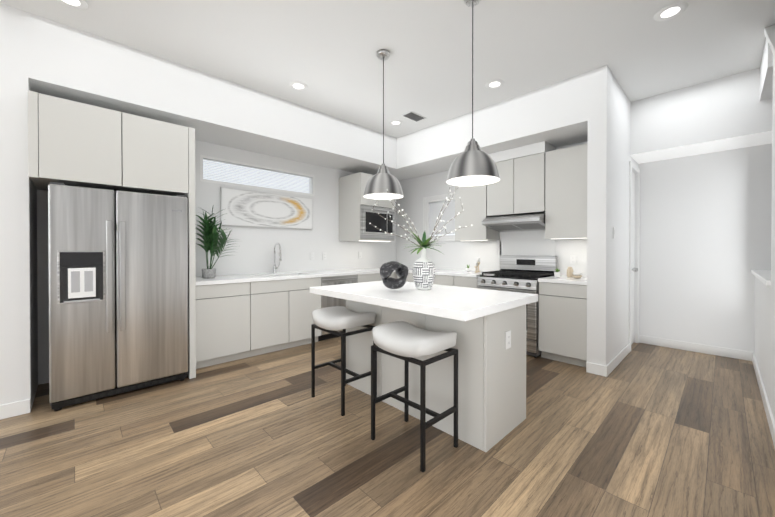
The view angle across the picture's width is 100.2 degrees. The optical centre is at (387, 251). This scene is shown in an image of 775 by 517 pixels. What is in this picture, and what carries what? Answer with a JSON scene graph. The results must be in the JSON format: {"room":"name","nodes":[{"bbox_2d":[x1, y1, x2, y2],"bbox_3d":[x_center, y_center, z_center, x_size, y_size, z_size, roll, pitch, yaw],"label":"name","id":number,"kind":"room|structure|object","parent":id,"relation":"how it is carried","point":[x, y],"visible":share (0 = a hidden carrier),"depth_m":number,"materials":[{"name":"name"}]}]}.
{"room":"kitchen","nodes":[
{"label":"kitchen","id":0,"kind":"room"},
{"bbox_2d":[0,3,37,408],"bbox_3d":[-4.793,-0.289,1.080,4.900,3.050,0.850,0,1,-44],"label":"wall","id":1,"kind":"structure","parent":0,"point":[18,301],"depth_m":2.43,"materials":[{"name":"white paint"}]},
{"bbox_2d":[0,399,30,419],"bbox_3d":[-4.494,1.186,0.778,4.900,0.105,0.014,0,1,-44],"label":"baseboard","id":2,"kind":"structure","parent":1,"relation":"attached to","point":[13,409],"depth_m":2.42,"materials":[{"name":"white"}]},
{"bbox_2d":[37,140,395,384],"bbox_3d":[-1.526,-0.312,4.715,4.850,3.050,0.150,0,1,-44],"label":"wall","id":3,"kind":"structure","parent":0,"point":[325,207],"depth_m":4.21,"materials":[{"name":"white paint"}]},
{"bbox_2d":[200,155,314,195],"bbox_3d":[-1.726,-1.015,4.486,1.570,0.320,0.105,0,1,-44],"label":"window","id":4,"kind":"structure","parent":3,"relation":"in","point":[225,171],"depth_m":4.41,"materials":[{"name":"white"}]},
{"bbox_2d":[220,187,312,229],"bbox_3d":[-1.617,-0.575,4.498,1.300,0.480,0.029,0,1,-44],"label":"picture","id":5,"kind":"object","parent":3,"relation":"attached to","point":[246,208],"visible":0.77,"depth_m":4.42,"materials":[{"name":"white paper"}]},
{"bbox_2d":[339,172,394,241],"bbox_3d":[-0.322,-0.690,5.343,0.740,1.042,0.608,0,1,-44],"label":"upper cabinet","id":6,"kind":"object","parent":3,"relation":"attached to","point":[357,215],"visible":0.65,"depth_m":5.09,"materials":[{"name":"grey wood"}]},
{"bbox_2d":[0,336,774,516],"bbox_3d":[-0.935,1.275,1.301,10.750,0.080,5.900,0,1,-44],"label":"floor","id":7,"kind":"structure","parent":0,"point":[644,430],"depth_m":2.01,"materials":[{"name":"wood"}]},
{"bbox_2d":[28,90,195,378],"bbox_3d":[-2.540,0.014,3.064,1.089,2.420,0.818,0,1,-44],"label":"cabinet","id":8,"kind":"object","parent":7,"relation":"on","point":[74,143],"visible":0.94,"depth_m":2.74,"materials":[{"name":"grey"}]},
{"bbox_2d":[48,182,187,410],"bbox_3d":[-2.486,0.344,3.034,0.920,1.761,0.844,0,1,-44],"label":"fridge","id":9,"kind":"object","parent":7,"relation":"on","point":[118,290],"visible":1,"depth_m":2.71,"materials":[{"name":"grey metal"}]},
{"bbox_2d":[196,282,250,368],"bbox_3d":[-1.992,0.780,3.711,0.583,0.880,0.655,0,1,-44],"label":"base cabinet","id":10,"kind":"object","parent":7,"relation":"on","point":[223,309],"depth_m":3.48,"materials":[{"name":"grey wood"}]},
{"bbox_2d":[251,274,322,356],"bbox_3d":[-1.443,0.776,4.240,0.942,0.880,0.655,0,1,-44],"label":"base cabinet","id":11,"kind":"object","parent":7,"relation":"on","point":[255,297],"depth_m":3.95,"materials":[{"name":"grey"}]},
{"bbox_2d":[196,266,411,285],"bbox_3d":[-0.902,0.313,4.751,3.601,0.040,0.666,0,1,-44],"label":"countertop","id":12,"kind":"structure","parent":11,"relation":"on","point":[370,269],"depth_m":4.25,"materials":[{"name":"white stone"}]},
{"bbox_2d":[195,208,233,277],"bbox_3d":[-1.958,-0.127,3.703,0.471,0.850,0.602,0,1,-44],"label":"palm plant","id":13,"kind":"object","parent":12,"relation":"on","point":[210,236],"visible":0.98,"depth_m":3.67,"materials":[{"name":"green plant"}]},
{"bbox_2d":[323,274,358,339],"bbox_3d":[-0.885,0.773,4.777,0.607,0.880,0.655,0,1,-44],"label":"dishwasher","id":14,"kind":"object","parent":7,"relation":"on","point":[328,279],"depth_m":4.49,"materials":[{"name":"grey metal"}]},
{"bbox_2d":[311,306,376,415],"bbox_3d":[-0.365,0.856,2.696,0.375,0.740,0.480,0,1,-44],"label":"stool","id":15,"kind":"object","parent":7,"relation":"on","point":[333,320],"visible":0.9,"depth_m":2.59,"materials":[{"name":"black metal"}]},
{"bbox_2d":[359,270,394,282],"bbox_3d":[-0.389,0.770,5.255,0.771,0.880,0.655,0,1,-44],"label":"base cabinet","id":16,"kind":"object","parent":7,"relation":"on","point":[362,277],"depth_m":4.93,"materials":[{"name":"grey wood"}]},
{"bbox_2d":[397,274,413,281],"bbox_3d":[0.646,0.770,5.272,0.653,0.880,0.728,0,1,-44],"label":"base cabinet","id":17,"kind":"object","parent":7,"relation":"on","point":[410,276],"depth_m":5.11,"materials":[{"name":"grey"}]},
{"bbox_2d":[371,321,457,471],"bbox_3d":[0.169,0.860,2.084,0.375,0.740,0.480,0,1,-44],"label":"stool","id":18,"kind":"object","parent":7,"relation":"on","point":[405,341],"visible":1,"depth_m":1.99,"materials":[{"name":"black metal"}]},
{"bbox_2d":[346,301,525,451],"bbox_3d":[0.329,0.792,2.703,0.601,0.868,1.440,0,1,-44],"label":"kitchen island","id":19,"kind":"object","parent":7,"relation":"on","point":[487,326],"depth_m":2.20,"materials":[{"name":"grey wood"}]},
{"bbox_2d":[310,281,537,320],"bbox_3d":[0.211,0.333,2.588,0.964,0.052,1.560,0,1,-44],"label":"island countertop","id":20,"kind":"structure","parent":19,"relation":"on","point":[454,303],"depth_m":2.21,"materials":[{"name":"white stone"}]},
{"bbox_2d":[380,261,408,288],"bbox_3d":[0.059,0.179,2.528,0.246,0.218,0.174,0,1,-44],"label":"knot sculpture","id":21,"kind":"object","parent":20,"relation":"on","point":[387,269],"visible":1,"depth_m":2.47,"materials":[{"name":"black stone"}]},
{"bbox_2d":[369,186,472,289],"bbox_3d":[0.275,-0.173,2.668,0.611,0.955,0.620,0,1,-44],"label":"vase","id":22,"kind":"object","parent":20,"relation":"on","point":[423,270],"visible":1,"depth_m":2.61,"materials":[{"name":"white ceramic"}]},
{"bbox_2d":[433,274,485,287],"bbox_3d":[1.157,0.773,4.742,0.653,0.880,0.745,0,1,-44],"label":"base cabinet","id":23,"kind":"object","parent":7,"relation":"on","point":[439,279],"depth_m":4.50,"materials":[{"name":"grey wood"}]},
{"bbox_2d":[408,270,498,277],"bbox_3d":[0.900,0.312,4.997,0.666,0.040,1.473,0,1,-44],"label":"countertop","id":24,"kind":"structure","parent":23,"relation":"on","point":[452,273],"depth_m":4.63,"materials":[{"name":"white stone"}]},
{"bbox_2d":[466,258,480,272],"bbox_3d":[1.247,0.191,4.725,0.166,0.200,0.224,0,1,-44],"label":"decor","id":25,"kind":"object","parent":24,"relation":"on","point":[477,264],"visible":1,"depth_m":4.70,"materials":[{"name":"white ceramic"}]},
{"bbox_2d":[477,255,556,357],"bbox_3d":[1.647,0.634,4.160,0.735,1.165,0.755,0,1,-44],"label":"range","id":26,"kind":"object","parent":7,"relation":"on","point":[517,273],"visible":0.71,"depth_m":4.02,"materials":[{"name":"grey metal"}]},
{"bbox_2d":[538,282,586,366],"bbox_3d":[2.122,0.779,3.741,0.653,0.880,0.491,0,1,-44],"label":"base cabinet","id":27,"kind":"object","parent":7,"relation":"on","point":[563,317],"depth_m":3.51,"materials":[{"name":"grey"}]},
{"bbox_2d":[538,274,586,285],"bbox_3d":[2.119,0.320,3.732,0.666,0.040,0.495,0,1,-44],"label":"countertop","id":28,"kind":"structure","parent":27,"relation":"on","point":[569,281],"depth_m":3.53,"materials":[{"name":"white stone"}]},
{"bbox_2d":[554,267,581,277],"bbox_3d":[2.115,0.237,3.785,0.193,0.120,0.301,0,1,-44],"label":"decor","id":29,"kind":"object","parent":28,"relation":"on","point":[570,273],"visible":0.98,"depth_m":3.80,"materials":[{"name":"white ceramic"}]},
{"bbox_2d":[0,0,774,137],"bbox_3d":[-0.935,-1.865,1.281,10.750,0.100,5.900,0,1,-44],"label":"ceiling","id":30,"kind":"structure","parent":0,"point":[325,51],"depth_m":2.84,"materials":[{"name":"white paint"}]},
{"bbox_2d":[57,0,87,9],"bbox_3d":[-2.291,-1.818,2.336,0.195,0.004,0.195,0,0,1],"label":"recessed light","id":31,"kind":"object","parent":30,"relation":"in","point":[76,4],"depth_m":2.37,"materials":[{"name":"white plastic"}]},
{"bbox_2d":[28,12,423,180],"bbox_3d":[-1.285,-1.587,4.348,4.700,0.495,0.700,0,1,-44],"label":"soffit","id":32,"kind":"structure","parent":30,"relation":"attached to","point":[70,63],"depth_m":3.26,"materials":[{"name":"white paint"}]},
{"bbox_2d":[289,81,307,90],"bbox_3d":[-0.981,-1.825,3.570,0.195,0.004,0.195,0,0,1],"label":"recessed light","id":33,"kind":"object","parent":30,"relation":"in","point":[295,85],"depth_m":3.57,"materials":[{"name":"white plastic"}]},
{"bbox_2d":[363,49,403,199],"bbox_3d":[-0.037,-1.167,2.984,0.374,1.314,0.374,0,1,-44],"label":"pendant lamp","id":34,"kind":"object","parent":30,"relation":"hanging from","point":[381,181],"visible":0.98,"depth_m":2.91,"materials":[{"name":"silver metal"}]},
{"bbox_2d":[389,120,402,125],"bbox_3d":[0.120,-1.832,4.604,0.195,0.004,0.195,0,0,1],"label":"recessed light","id":35,"kind":"object","parent":30,"relation":"in","point":[397,122],"depth_m":4.58,"materials":[{"name":"white"}]},
{"bbox_2d":[401,111,425,121],"bbox_3d":[0.356,-1.825,4.387,0.320,0.016,0.180,0,1,-44],"label":"ceiling vent","id":36,"kind":"object","parent":30,"relation":"in","point":[413,116],"visible":1,"depth_m":4.37,"materials":[{"name":"white metal"}]},
{"bbox_2d":[446,0,499,185],"bbox_3d":[0.608,-1.163,2.315,0.374,1.314,0.374,0,1,-44],"label":"pendant lamp","id":37,"kind":"object","parent":30,"relation":"hanging from","point":[472,164],"visible":1,"depth_m":2.23,"materials":[{"name":"silver metal"}]},
{"bbox_2d":[397,72,587,175],"bbox_3d":[1.340,-1.588,4.507,0.700,0.495,2.715,0,1,-44],"label":"soffit","id":38,"kind":"structure","parent":30,"relation":"attached to","point":[555,114],"depth_m":3.93,"materials":[{"name":"white paint"}]},
{"bbox_2d":[485,79,503,88],"bbox_3d":[1.168,-1.825,3.531,0.195,0.004,0.195,0,0,1],"label":"recessed light","id":39,"kind":"object","parent":30,"relation":"in","point":[493,84],"depth_m":3.53,"materials":[{"name":"white"}]},
{"bbox_2d":[654,2,687,20],"bbox_3d":[2.145,-1.818,2.459,0.195,0.004,0.195,0,0,1],"label":"recessed light","id":40,"kind":"object","parent":30,"relation":"in","point":[671,11],"depth_m":2.45,"materials":[{"name":"white plastic"}]},
{"bbox_2d":[630,68,771,163],"bbox_3d":[3.573,-1.506,3.739,0.550,0.650,1.160,0,1,-44],"label":"wall","id":41,"kind":"structure","parent":30,"relation":"attached to","point":[727,113],"depth_m":3.54,"materials":[{"name":"white paint"}]},
{"bbox_2d":[396,141,586,268],"bbox_3d":[1.403,-0.314,5.062,0.150,3.050,3.415,0,1,-44],"label":"wall","id":42,"kind":"structure","parent":0,"point":[416,190],"depth_m":5.88,"materials":[{"name":"white paint"}]},
{"bbox_2d":[423,193,454,240],"bbox_3d":[0.979,-0.571,5.453,0.125,0.780,0.900,0,1,-44],"label":"window","id":43,"kind":"structure","parent":42,"relation":"in","point":[432,208],"depth_m":5.54,"materials":[{"name":"white"}]},
{"bbox_2d":[455,185,498,240],"bbox_3d":[1.315,-0.690,4.767,0.378,1.035,0.513,0,1,-44],"label":"upper cabinet","id":44,"kind":"object","parent":42,"relation":"attached to","point":[473,198],"depth_m":4.62,"materials":[{"name":"grey wood"}]},
{"bbox_2d":[487,141,555,216],"bbox_3d":[1.761,-0.918,4.303,0.378,0.838,0.762,0,1,-44],"label":"upper cabinet","id":45,"kind":"object","parent":42,"relation":"attached to","point":[519,190],"depth_m":4.13,"materials":[{"name":"grey"}]},
{"bbox_2d":[482,212,544,231],"bbox_3d":[1.707,-0.384,4.255,0.508,0.191,0.754,0,1,-44],"label":"range hood","id":46,"kind":"object","parent":45,"relation":"attached to","point":[526,222],"visible":0.94,"depth_m":4.15,"materials":[{"name":"silver metal"}]},
{"bbox_2d":[543,144,586,238],"bbox_3d":[2.210,-0.684,3.838,0.378,1.035,0.523,0,1,-44],"label":"upper cabinet","id":47,"kind":"object","parent":42,"relation":"attached to","point":[549,180],"depth_m":3.73,"materials":[{"name":"grey"}]},
{"bbox_2d":[570,255,576,264],"bbox_3d":[2.298,0.098,4.006,0.009,0.116,0.072,0,1,-44],"label":"electrical outlet plate","id":48,"kind":"object","parent":42,"relation":"attached to","point":[573,259],"depth_m":4.00,"materials":[{"name":"white plastic"}]},
{"bbox_2d":[587,65,639,365],"bbox_3d":[2.724,-0.306,3.799,1.700,3.050,0.238,0,1,-44],"label":"wall","id":49,"kind":"structure","parent":0,"point":[613,184],"depth_m":3.30,"materials":[{"name":"white paint"}]},
{"bbox_2d":[604,344,629,376],"bbox_3d":[2.539,1.168,3.555,1.109,0.105,0.014,0,1,-44],"label":"baseboard","id":50,"kind":"structure","parent":49,"relation":"attached to","point":[625,351],"depth_m":3.44,"materials":[{"name":"white wood"}]},
{"bbox_2d":[638,143,771,351],"bbox_3d":[4.118,-0.305,3.685,0.150,3.050,2.335,0,1,-44],"label":"wall","id":51,"kind":"structure","parent":0,"point":[705,232],"depth_m":3.89,"materials":[{"name":"white paint"}]},
{"bbox_2d":[639,335,750,360],"bbox_3d":[3.713,1.165,3.995,0.017,0.105,1.010,0,1,-44],"label":"baseboard","id":52,"kind":"structure","parent":51,"relation":"attached to","point":[695,347],"depth_m":3.93,"materials":[{"name":"white wood"}]},
{"bbox_2d":[751,25,774,420],"bbox_3d":[0.612,-0.906,-0.426,10.600,4.304,1.025,0,1,-44],"label":"wall","id":53,"kind":"structure","parent":0,"point":[764,327],"depth_m":2.58,"materials":[{"name":"white paint"}]},
{"bbox_2d":[751,352,774,447],"bbox_3d":[0.269,1.191,-0.057,10.600,0.105,0.014,0,1,-44],"label":"baseboard","id":54,"kind":"structure","parent":53,"relation":"attached to","point":[770,419],"depth_m":2.53,"materials":[{"name":"white wood"}]}
]}

